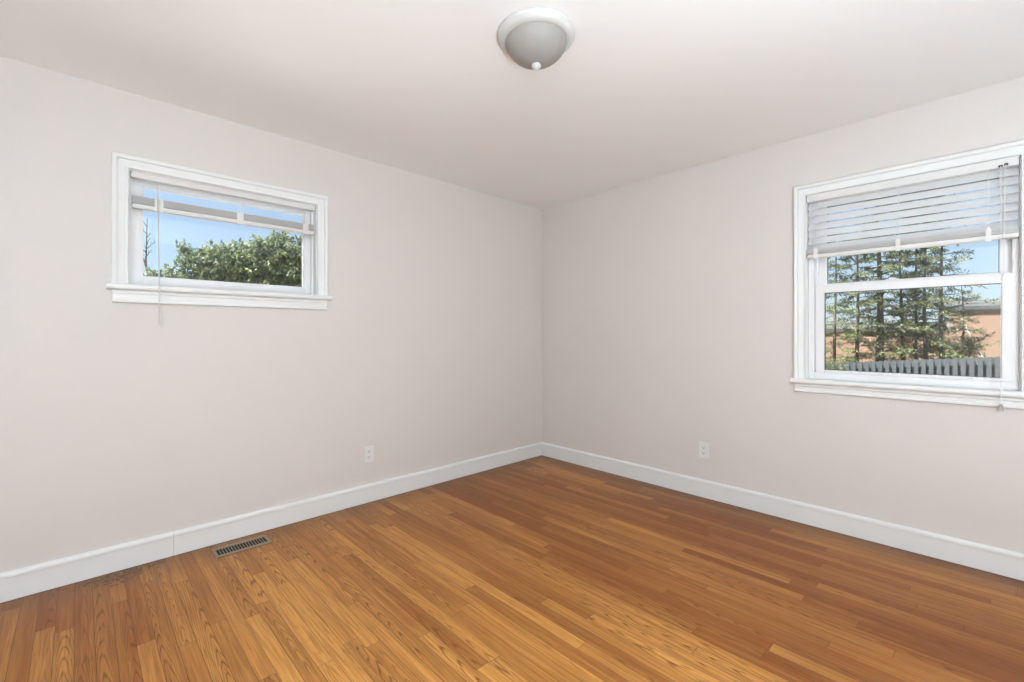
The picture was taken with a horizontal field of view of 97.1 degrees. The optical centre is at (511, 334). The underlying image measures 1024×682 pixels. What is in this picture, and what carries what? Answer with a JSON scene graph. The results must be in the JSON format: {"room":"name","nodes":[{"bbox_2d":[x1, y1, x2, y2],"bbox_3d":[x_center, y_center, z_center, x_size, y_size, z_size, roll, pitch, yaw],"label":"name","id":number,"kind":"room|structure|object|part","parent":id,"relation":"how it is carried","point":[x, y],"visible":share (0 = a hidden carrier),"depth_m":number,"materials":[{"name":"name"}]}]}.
{"room":"empty bedroom","nodes":[
{"label":"empty bedroom","id":0,"kind":"room"},
{"bbox_2d":[0,56,540,572],"bbox_3d":[-1.421,0.321,2.972,4.950,3.140,0.200,0,0,-44],"label":"wall","id":1,"kind":"structure","parent":0,"point":[119,425],"depth_m":2.61,"materials":[{"name":"paint"}]},
{"bbox_2d":[106,151,331,309],"bbox_3d":[-1.677,-0.537,2.698,1.116,0.752,0.242,0,0,-44],"label":"window","id":2,"kind":"structure","parent":1,"relation":"in","point":[128,284],"depth_m":2.54,"materials":[{"name":"wood"}]},
{"bbox_3d":[-1.691,-0.550,2.712,0.934,0.584,0.038,0,0,-44],"label":"sash","id":3,"kind":"part","parent":2,"relation":"part of","materials":[{"name":"white plastic"}]},
{"bbox_2d":[130,171,314,323],"bbox_3d":[-1.616,-0.448,2.634,0.924,0.788,0.113,0,0,-44],"label":"window blind","id":4,"kind":"object","parent":2,"relation":"attached to","point":[138,202],"visible":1,"depth_m":2.57,"materials":[{"name":"white plastic"}]},
{"bbox_3d":[-1.637,-0.666,2.659,0.916,0.022,0.044,0,0,-44],"label":"rail","id":5,"kind":"part","parent":4,"relation":"part of","materials":[{"name":"white plastic"}]},
{"bbox_2d":[0,442,540,602],"bbox_3d":[-1.345,1.126,2.893,4.550,0.127,0.018,0,0,-44],"label":"baseboard","id":6,"kind":"structure","parent":1,"relation":"attached to","point":[192,538],"depth_m":2.58,"materials":[{"name":"wood"}]},
{"bbox_2d":[364,445,373,462],"bbox_3d":[-1.016,0.851,3.215,0.072,0.117,0.009,0,0,-44],"label":"wall outlet","id":7,"kind":"object","parent":1,"relation":"attached to","point":[368,450],"visible":1,"depth_m":3.21,"materials":[{"name":"plastic"}]},
{"bbox_2d":[0,455,1023,681],"bbox_3d":[0.223,1.251,1.258,4.550,0.120,4.550,0,0,-44],"label":"floor","id":8,"kind":"structure","parent":0,"point":[541,568],"depth_m":2.01,"materials":[{"name":"brown wood"}]},
{"bbox_2d":[212,535,271,558],"bbox_3d":[-1.515,1.188,2.542,0.270,0.004,0.137,0,0,-44],"label":"floor vent","id":9,"kind":"object","parent":8,"relation":"in","point":[226,550],"visible":1,"depth_m":2.54,"materials":[{"name":"metal"}]},
{"bbox_2d":[219,538,264,554],"bbox_3d":[-1.516,1.188,2.541,0.215,0.002,0.079,0,0,-44],"label":"grille","id":10,"kind":"object","parent":9,"relation":"attached to","point":[253,542],"depth_m":2.54,"materials":[{"name":"metal"}]},
{"bbox_2d":[0,0,1023,208],"bbox_3d":[0.285,-1.333,1.193,4.950,0.192,4.770,0,0,-44],"label":"ceiling","id":11,"kind":"structure","parent":0,"point":[642,90],"depth_m":2.11,"materials":[{"name":"paint"}]},
{"bbox_2d":[497,7,575,70],"bbox_3d":[0.101,-1.174,1.879,0.324,0.151,0.324,0,0,-44],"label":"ceiling light","id":12,"kind":"object","parent":11,"relation":"attached to","point":[535,38],"visible":1,"depth_m":1.80,"materials":[{"name":"glass"}]},
{"bbox_3d":[0.101,-1.172,1.879,0.255,0.095,0.255,0,0,-44],"label":"lamp shade","id":13,"kind":"part","parent":12,"relation":"part of","materials":[{"name":"white glass"}]},
{"bbox_2d":[541,77,1023,553],"bbox_3d":[2.006,0.321,2.829,0.200,3.140,4.750,0,0,-44],"label":"wall","id":14,"kind":"structure","parent":0,"point":[667,300],"depth_m":3.10,"materials":[{"name":"paint"}]},
{"bbox_2d":[699,441,708,458],"bbox_3d":[1.402,0.846,3.308,0.009,0.117,0.072,0,0,-44],"label":"wall outlet","id":15,"kind":"object","parent":14,"relation":"attached to","point":[703,446],"visible":1,"depth_m":3.30,"materials":[{"name":"plastic"}]},
{"bbox_2d":[541,442,1023,580],"bbox_3d":[1.858,1.126,2.826,0.018,0.127,4.550,0,0,-44],"label":"baseboard","id":16,"kind":"structure","parent":14,"relation":"attached to","point":[999,561],"depth_m":2.77,"materials":[{"name":"wood"}]},
{"bbox_2d":[789,140,1023,409],"bbox_3d":[2.220,-0.287,2.575,0.242,1.300,1.064,0,0,-44],"label":"window","id":17,"kind":"structure","parent":14,"relation":"in","point":[811,375],"depth_m":2.49,"materials":[{"name":"wood"}]},
{"bbox_2d":[807,156,1018,410],"bbox_3d":[2.149,-0.247,2.506,0.097,1.239,0.881,0,0,-44],"label":"window blind","id":18,"kind":"object","parent":17,"relation":"attached to","point":[1004,167],"visible":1,"depth_m":2.45,"materials":[{"name":"white plastic"}]},
{"bbox_3d":[1.851,-0.687,2.800,0.011,0.285,0.010,0,0,-44],"label":"tilt cord","id":19,"kind":"part","parent":18,"relation":"part of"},
{"bbox_3d":[1.891,-0.652,2.805,0.055,0.350,0.002,0,0,-44],"label":"ladder cord","id":20,"kind":"part","parent":18,"relation":"part of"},
{"bbox_3d":[2.164,-0.484,2.520,0.052,0.022,0.881,0,0,-44],"label":"rail","id":21,"kind":"part","parent":18,"relation":"part of","materials":[{"name":"white plastic"}]},
{"bbox_3d":[2.164,-0.669,2.520,0.031,0.303,0.878,0,0,-44],"label":"slat panel","id":22,"kind":"part","parent":18,"relation":"part of","materials":[{"name":"white plastic"}]},
{"bbox_3d":[2.398,-0.652,2.276,0.055,0.350,0.002,0,0,-44],"label":"ladder cord","id":23,"kind":"part","parent":18,"relation":"part of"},
{"bbox_3d":[2.402,-0.245,2.210,0.032,1.172,0.019,0,0,-44],"label":"lift cord","id":24,"kind":"part","parent":18,"relation":"part of","materials":[{"name":"white fabric"}]},
{"bbox_3d":[2.205,-0.035,2.545,0.029,0.542,0.838,0,0,-44],"label":"sash","id":25,"kind":"part","parent":17,"relation":"part of","materials":[{"name":"white plastic"}]},
{"bbox_3d":[2.235,-0.556,2.575,0.030,0.569,0.823,0,0,-44],"label":"sash","id":26,"kind":"part","parent":17,"relation":"part of","materials":[{"name":"white plastic"}]},
{"bbox_3d":[0.441,2.041,11.544,130.000,0.300,130.000,0,0,-44],"label":"ground","id":27,"kind":"structure","parent":0,"visible":0},
{"bbox_2d":[143,218,155,275],"bbox_3d":[-11.300,-0.859,13.879,1.330,5.501,1.226,0,0,-19],"label":"bare tree","id":28,"kind":"object","parent":27,"relation":"on","point":[146,248],"visible":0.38,"depth_m":13.99,"materials":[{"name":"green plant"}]},
{"bbox_2d":[143,230,301,286],"bbox_3d":[-4.470,-0.002,8.007,3.939,3.898,1.518,0,0,4],"label":"bush","id":29,"kind":"object","parent":27,"relation":"on","point":[266,262],"visible":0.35,"depth_m":7.77,"materials":[{"name":"green plant"}]},
{"bbox_2d":[826,355,851,369],"bbox_3d":[9.153,1.143,13.460,1.122,1.625,1.939,0,0,-13],"label":"bush","id":30,"kind":"object","parent":27,"relation":"on","point":[828,365],"visible":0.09,"depth_m":13.08,"materials":[{"name":"green plant"}]},
{"bbox_2d":[818,227,866,362],"bbox_3d":[11.000,-0.953,15.535,2.319,5.791,1.937,0,0,-41],"label":"tree","id":31,"kind":"object","parent":27,"relation":"on","point":[837,266],"visible":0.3,"depth_m":15.52,"materials":[{"name":"green plant"}]},
{"bbox_2d":[827,217,891,362],"bbox_3d":[11.566,-1.034,15.075,1.918,5.953,1.912,0,0,-23],"label":"tree","id":32,"kind":"object","parent":27,"relation":"on","point":[856,327],"visible":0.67,"depth_m":14.94,"materials":[{"name":"green plant"}]},
{"bbox_2d":[841,197,922,361],"bbox_3d":[12.184,-1.552,14.998,1.918,6.989,2.164,0,0,-38],"label":"tree","id":33,"kind":"object","parent":27,"relation":"on","point":[880,333],"visible":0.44,"depth_m":14.89,"materials":[{"name":"green plant"}]},
{"bbox_2d":[869,200,942,361],"bbox_3d":[13.121,-1.328,15.156,1.838,6.540,1.814,0,0,7],"label":"tree","id":34,"kind":"object","parent":27,"relation":"on","point":[902,295],"visible":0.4,"depth_m":15.00,"materials":[{"name":"green plant"}]},
{"bbox_2d":[826,299,1000,362],"bbox_3d":[22.987,0.056,24.150,8.240,3.670,21.600,0,0,-44],"label":"brick house","id":35,"kind":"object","parent":27,"relation":"on","point":[989,318],"visible":0.17,"depth_m":20.70,"materials":[{"name":"orange brick"}]},
{"bbox_2d":[884,191,946,360],"bbox_3d":[13.729,-1.605,15.384,1.904,7.094,1.670,0,0,-44],"label":"tree","id":36,"kind":"object","parent":27,"relation":"on","point":[916,267],"visible":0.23,"depth_m":15.22,"materials":[{"name":"green plant"}]},
{"bbox_2d":[831,357,1000,377],"bbox_3d":[11.873,1.266,12.736,0.182,1.841,7.900,0,0,-44],"label":"picket fence","id":37,"kind":"object","parent":27,"relation":"on","point":[980,366],"visible":0.23,"depth_m":12.60,"materials":[{"name":"grey paint"}]},
{"bbox_3d":[11.841,0.847,12.706,0.041,0.801,7.900,0,0,-44],"label":"rail","id":38,"kind":"part","parent":37,"relation":"part of","materials":[{"name":"grey paint"}]},
{"bbox_2d":[890,190,961,359],"bbox_3d":[13.460,-1.437,14.716,1.944,6.759,1.850,0,0,-44],"label":"tree","id":39,"kind":"object","parent":27,"relation":"on","point":[925,347],"visible":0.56,"depth_m":14.63,"materials":[{"name":"green plant"}]},
{"bbox_2d":[885,188,1000,358],"bbox_3d":[14.222,-1.516,14.995,3.148,6.918,3.097,0,0,-7],"label":"tree","id":40,"kind":"object","parent":27,"relation":"on","point":[949,260],"visible":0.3,"depth_m":14.71,"materials":[{"name":"green plant"}]},
{"bbox_2d":[921,333,985,358],"bbox_3d":[15.035,0.925,15.391,1.093,2.054,1.637,0,0,-44],"label":"bush","id":41,"kind":"object","parent":27,"relation":"on","point":[965,341],"visible":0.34,"depth_m":15.07,"materials":[{"name":"green plant"}]},
{"bbox_2d":[938,286,993,358],"bbox_3d":[15.425,0.046,15.522,1.702,3.794,1.755,0,0,26],"label":"tree","id":42,"kind":"object","parent":27,"relation":"on","point":[963,299],"visible":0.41,"depth_m":15.45,"materials":[{"name":"green plant"}]}
]}

